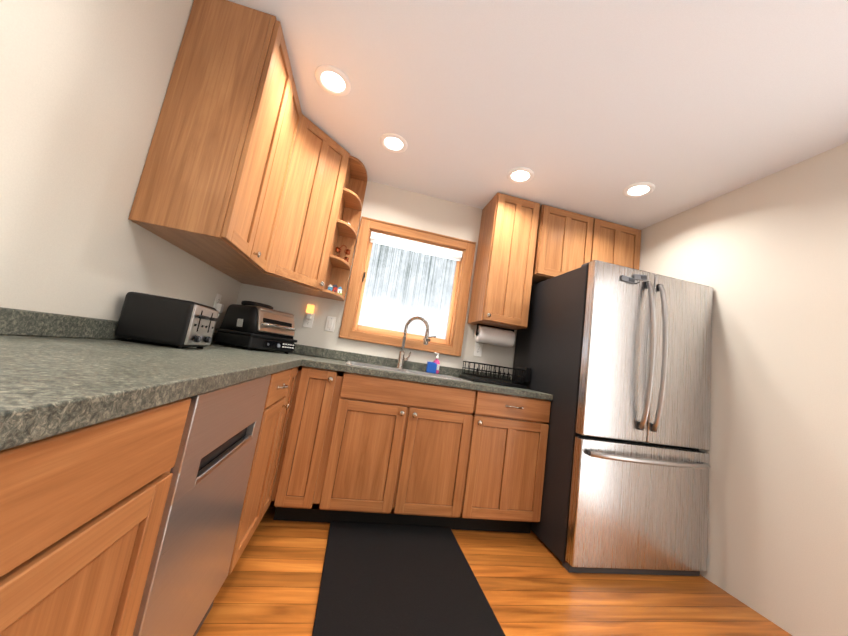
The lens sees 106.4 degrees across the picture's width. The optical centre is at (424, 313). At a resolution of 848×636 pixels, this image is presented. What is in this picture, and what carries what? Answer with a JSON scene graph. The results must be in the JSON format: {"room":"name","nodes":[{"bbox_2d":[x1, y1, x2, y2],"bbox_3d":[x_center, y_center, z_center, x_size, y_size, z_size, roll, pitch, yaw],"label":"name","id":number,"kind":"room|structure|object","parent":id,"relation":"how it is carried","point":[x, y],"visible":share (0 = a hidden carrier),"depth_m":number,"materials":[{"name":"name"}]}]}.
{"room":"kitchen","nodes":[
{"label":"kitchen","id":0,"kind":"room"},
{"bbox_2d":[0,0,240,332],"bbox_3d":[-0.976,-0.347,-0.018,0.140,2.420,5.140,10,-8,-11],"label":"wall","id":1,"kind":"structure","parent":0,"point":[84,84],"depth_m":1.00,"materials":[{"name":"paint"}]},
{"bbox_2d":[213,293,223,317],"bbox_3d":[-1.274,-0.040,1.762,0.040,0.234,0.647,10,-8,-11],"label":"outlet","id":2,"kind":"object","parent":1,"relation":"attached to","point":[218,306],"visible":0.6,"depth_m":2.03,"materials":[{"name":"white plastic"}]},
{"bbox_2d":[128,0,367,300],"bbox_3d":[-0.806,-0.738,1.936,0.762,1.044,1.205,10,-8,-11],"label":"upper cabinet","id":3,"kind":"object","parent":1,"relation":"attached to","point":[252,174],"visible":0.98,"depth_m":1.39,"materials":[{"name":"brown wood"}]},
{"bbox_2d":[327,284,341,294],"bbox_3d":[-0.677,-0.180,2.394,0.116,0.078,0.110,10,-8,-11],"label":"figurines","id":4,"kind":"object","parent":3,"relation":"on","point":[334,288],"visible":0.6,"depth_m":2.36},
{"bbox_2d":[334,245,350,261],"bbox_3d":[-0.638,-0.460,2.455,0.115,0.148,0.064,10,-8,-11],"label":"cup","id":5,"kind":"object","parent":3,"relation":"on","point":[339,250],"visible":0.62,"depth_m":2.44,"materials":[{"name":"orange ceramic"}]},
{"bbox_2d":[320,154,367,300],"bbox_3d":[-0.604,-0.636,2.431,0.154,1.044,0.302,10,-8,-11],"label":"corner shelf","id":6,"kind":"object","parent":3,"relation":"attached to","point":[338,269],"depth_m":2.51,"materials":[{"name":"brown wood"}]},
{"bbox_2d":[236,180,516,479],"bbox_3d":[0.111,0.213,2.716,3.160,2.420,0.140,10,-8,-11],"label":"wall","id":7,"kind":"structure","parent":0,"point":[390,204],"depth_m":2.67,"materials":[{"name":"paint"}]},
{"bbox_2d":[302,304,314,327],"bbox_3d":[-0.889,0.019,2.435,0.070,0.176,0.040,10,-8,-11],"label":"outlet","id":8,"kind":"object","parent":7,"relation":"attached to","point":[308,318],"visible":1,"depth_m":2.44,"materials":[{"name":"white plastic"}]},
{"bbox_2d":[325,316,335,331],"bbox_3d":[-0.737,0.081,2.474,0.070,0.115,0.012,10,-8,-11],"label":"rocker light switch","id":9,"kind":"object","parent":7,"relation":"attached to","point":[330,324],"visible":1,"depth_m":2.47,"materials":[{"name":"white plastic"}]},
{"bbox_2d":[339,216,475,356],"bbox_3d":[-0.125,-0.211,2.694,1.001,1.006,0.158,10,-8,-11],"label":"window","id":10,"kind":"structure","parent":7,"relation":"in","point":[461,252],"depth_m":2.65,"materials":[{"name":"brown wood"}]},
{"bbox_2d":[474,342,482,356],"bbox_3d":[0.455,0.306,2.700,0.070,0.115,0.009,10,-8,-11],"label":"electrical outlet","id":11,"kind":"object","parent":7,"relation":"attached to","point":[478,349],"visible":1,"depth_m":2.70,"materials":[{"name":"white plastic"}]},
{"bbox_2d":[467,193,542,328],"bbox_3d":[0.658,-0.421,2.651,0.377,1.026,0.342,10,-8,-11],"label":"upper cabinet","id":12,"kind":"object","parent":7,"relation":"attached to","point":[524,246],"depth_m":2.50,"materials":[{"name":"brown wood"}]},
{"bbox_2d":[475,324,514,347],"bbox_3d":[0.581,0.186,2.637,0.330,0.151,0.139,10,-8,-11],"label":"paper towel holder","id":13,"kind":"object","parent":12,"relation":"attached to","point":[494,335],"visible":1,"depth_m":2.58,"materials":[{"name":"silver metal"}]},
{"bbox_2d":[535,205,640,283],"bbox_3d":[1.359,-0.517,2.809,0.959,0.583,0.342,10,-8,-11],"label":"upper cabinet","id":14,"kind":"object","parent":7,"relation":"attached to","point":[568,240],"depth_m":2.64,"materials":[{"name":"brown wood"}]},
{"bbox_2d":[196,488,791,635],"bbox_3d":[0.431,1.183,0.104,3.440,0.120,5.140,10,-8,-11],"label":"floor","id":15,"kind":"structure","parent":0,"point":[530,584],"depth_m":1.51,"materials":[{"name":"brown wood"}]},
{"bbox_2d":[0,307,311,635],"bbox_3d":[-0.932,0.553,1.096,0.660,0.983,2.507,10,-8,-11],"label":"base cabinet","id":16,"kind":"object","parent":15,"relation":"on","point":[138,482],"depth_m":0.58,"materials":[{"name":"brown wood"}]},
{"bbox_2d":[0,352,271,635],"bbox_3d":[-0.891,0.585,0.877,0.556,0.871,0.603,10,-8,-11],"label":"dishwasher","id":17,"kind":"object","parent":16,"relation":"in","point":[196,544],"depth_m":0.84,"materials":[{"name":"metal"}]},
{"bbox_2d":[115,292,218,348],"bbox_3d":[-1.060,0.038,1.343,0.274,0.195,0.228,10,-8,-11],"label":"toaster","id":18,"kind":"object","parent":16,"relation":"on","point":[176,322],"visible":1,"depth_m":1.24,"materials":[{"name":"black plastic"}]},
{"bbox_2d":[215,300,296,353],"bbox_3d":[-1.087,0.088,2.109,0.341,0.305,0.370,5,-9,24],"label":"grill","id":19,"kind":"object","parent":16,"relation":"on","point":[248,325],"visible":1,"depth_m":1.98,"materials":[{"name":"black plastic"}]},
{"bbox_2d":[312,521,504,635],"bbox_3d":[-0.117,1.234,1.533,0.730,0.018,0.775,10,-8,-11],"label":"floor mat","id":20,"kind":"object","parent":15,"relation":"on","point":[391,580],"visible":1,"depth_m":1.40,"materials":[{"name":"rubber"}]},
{"bbox_2d":[276,316,552,532],"bbox_3d":[-0.011,0.676,2.231,1.582,1.339,0.647,10,-8,-11],"label":"base cabinet","id":21,"kind":"object","parent":15,"relation":"on","point":[379,440],"depth_m":1.92,"materials":[{"name":"brown wood"}]},
{"bbox_2d":[426,361,436,373],"bbox_3d":[0.053,0.424,2.492,0.074,0.085,0.036,10,-8,-11],"label":"sponge caddy","id":22,"kind":"object","parent":21,"relation":"on","point":[431,367],"visible":0.98,"depth_m":2.48,"materials":[{"name":"blue plastic"}]},
{"bbox_2d":[434,352,439,373],"bbox_3d":[0.093,0.396,2.537,0.059,0.164,0.041,10,-8,-11],"label":"soap dispenser bottle","id":23,"kind":"object","parent":21,"relation":"on","point":[436,361],"visible":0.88,"depth_m":2.52,"materials":[{"name":"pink plastic"}]},
{"bbox_2d":[459,361,530,388],"bbox_3d":[0.549,0.469,2.493,0.465,0.156,0.335,10,-8,-11],"label":"dish rack","id":24,"kind":"object","parent":21,"relation":"on","point":[523,374],"visible":1,"depth_m":2.40,"materials":[{"name":"black plastic"}]},
{"bbox_2d":[511,260,712,575],"bbox_3d":[1.266,0.656,2.298,0.900,1.779,0.986,10,-8,-11],"label":"refrigerator","id":25,"kind":"object","parent":15,"relation":"on","point":[615,358],"visible":0.98,"depth_m":1.90,"materials":[{"name":"metal"}]},
{"bbox_2d":[228,0,847,229],"bbox_3d":[0.810,-1.303,0.463,3.440,0.120,5.140,10,-8,-11],"label":"ceiling","id":26,"kind":"structure","parent":0,"point":[593,108],"depth_m":1.56,"materials":[{"name":"paint"}]},
{"bbox_2d":[315,65,350,95],"bbox_3d":[-0.496,-1.254,1.715,0.190,0.010,0.190,10,-8,-11],"label":"recessed light","id":27,"kind":"object","parent":26,"relation":"in","point":[332,80],"visible":1,"depth_m":1.71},
{"bbox_2d":[380,133,407,152],"bbox_3d":[-0.211,-1.148,2.143,0.190,0.010,0.190,10,-8,-11],"label":"recessed light","id":28,"kind":"object","parent":26,"relation":"in","point":[393,142],"visible":1,"depth_m":2.13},
{"bbox_2d":[507,167,533,182],"bbox_3d":[0.688,-0.991,2.283,0.190,0.010,0.190,10,-8,-11],"label":"recessed light","id":29,"kind":"object","parent":26,"relation":"in","point":[520,175],"visible":1,"depth_m":2.27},
{"bbox_2d":[623,182,654,196],"bbox_3d":[1.512,-0.871,2.243,0.190,0.010,0.190,10,-8,-11],"label":"recessed light","id":30,"kind":"object","parent":26,"relation":"in","point":[640,189],"visible":0.98,"depth_m":2.23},
{"bbox_2d":[639,142,847,635],"bbox_3d":[2.217,0.227,0.586,0.140,2.420,5.140,10,-8,-11],"label":"wall","id":31,"kind":"structure","parent":0,"point":[765,258],"depth_m":1.71,"materials":[{"name":"paint"}]},
{"label":"outside","id":32,"kind":"structure","parent":0,"visible":0},
{"bbox_2d":[358,243,455,338],"bbox_3d":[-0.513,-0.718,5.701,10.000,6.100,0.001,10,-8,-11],"label":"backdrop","id":33,"kind":"structure","parent":32,"point":[376,291],"depth_m":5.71,"materials":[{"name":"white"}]}
]}

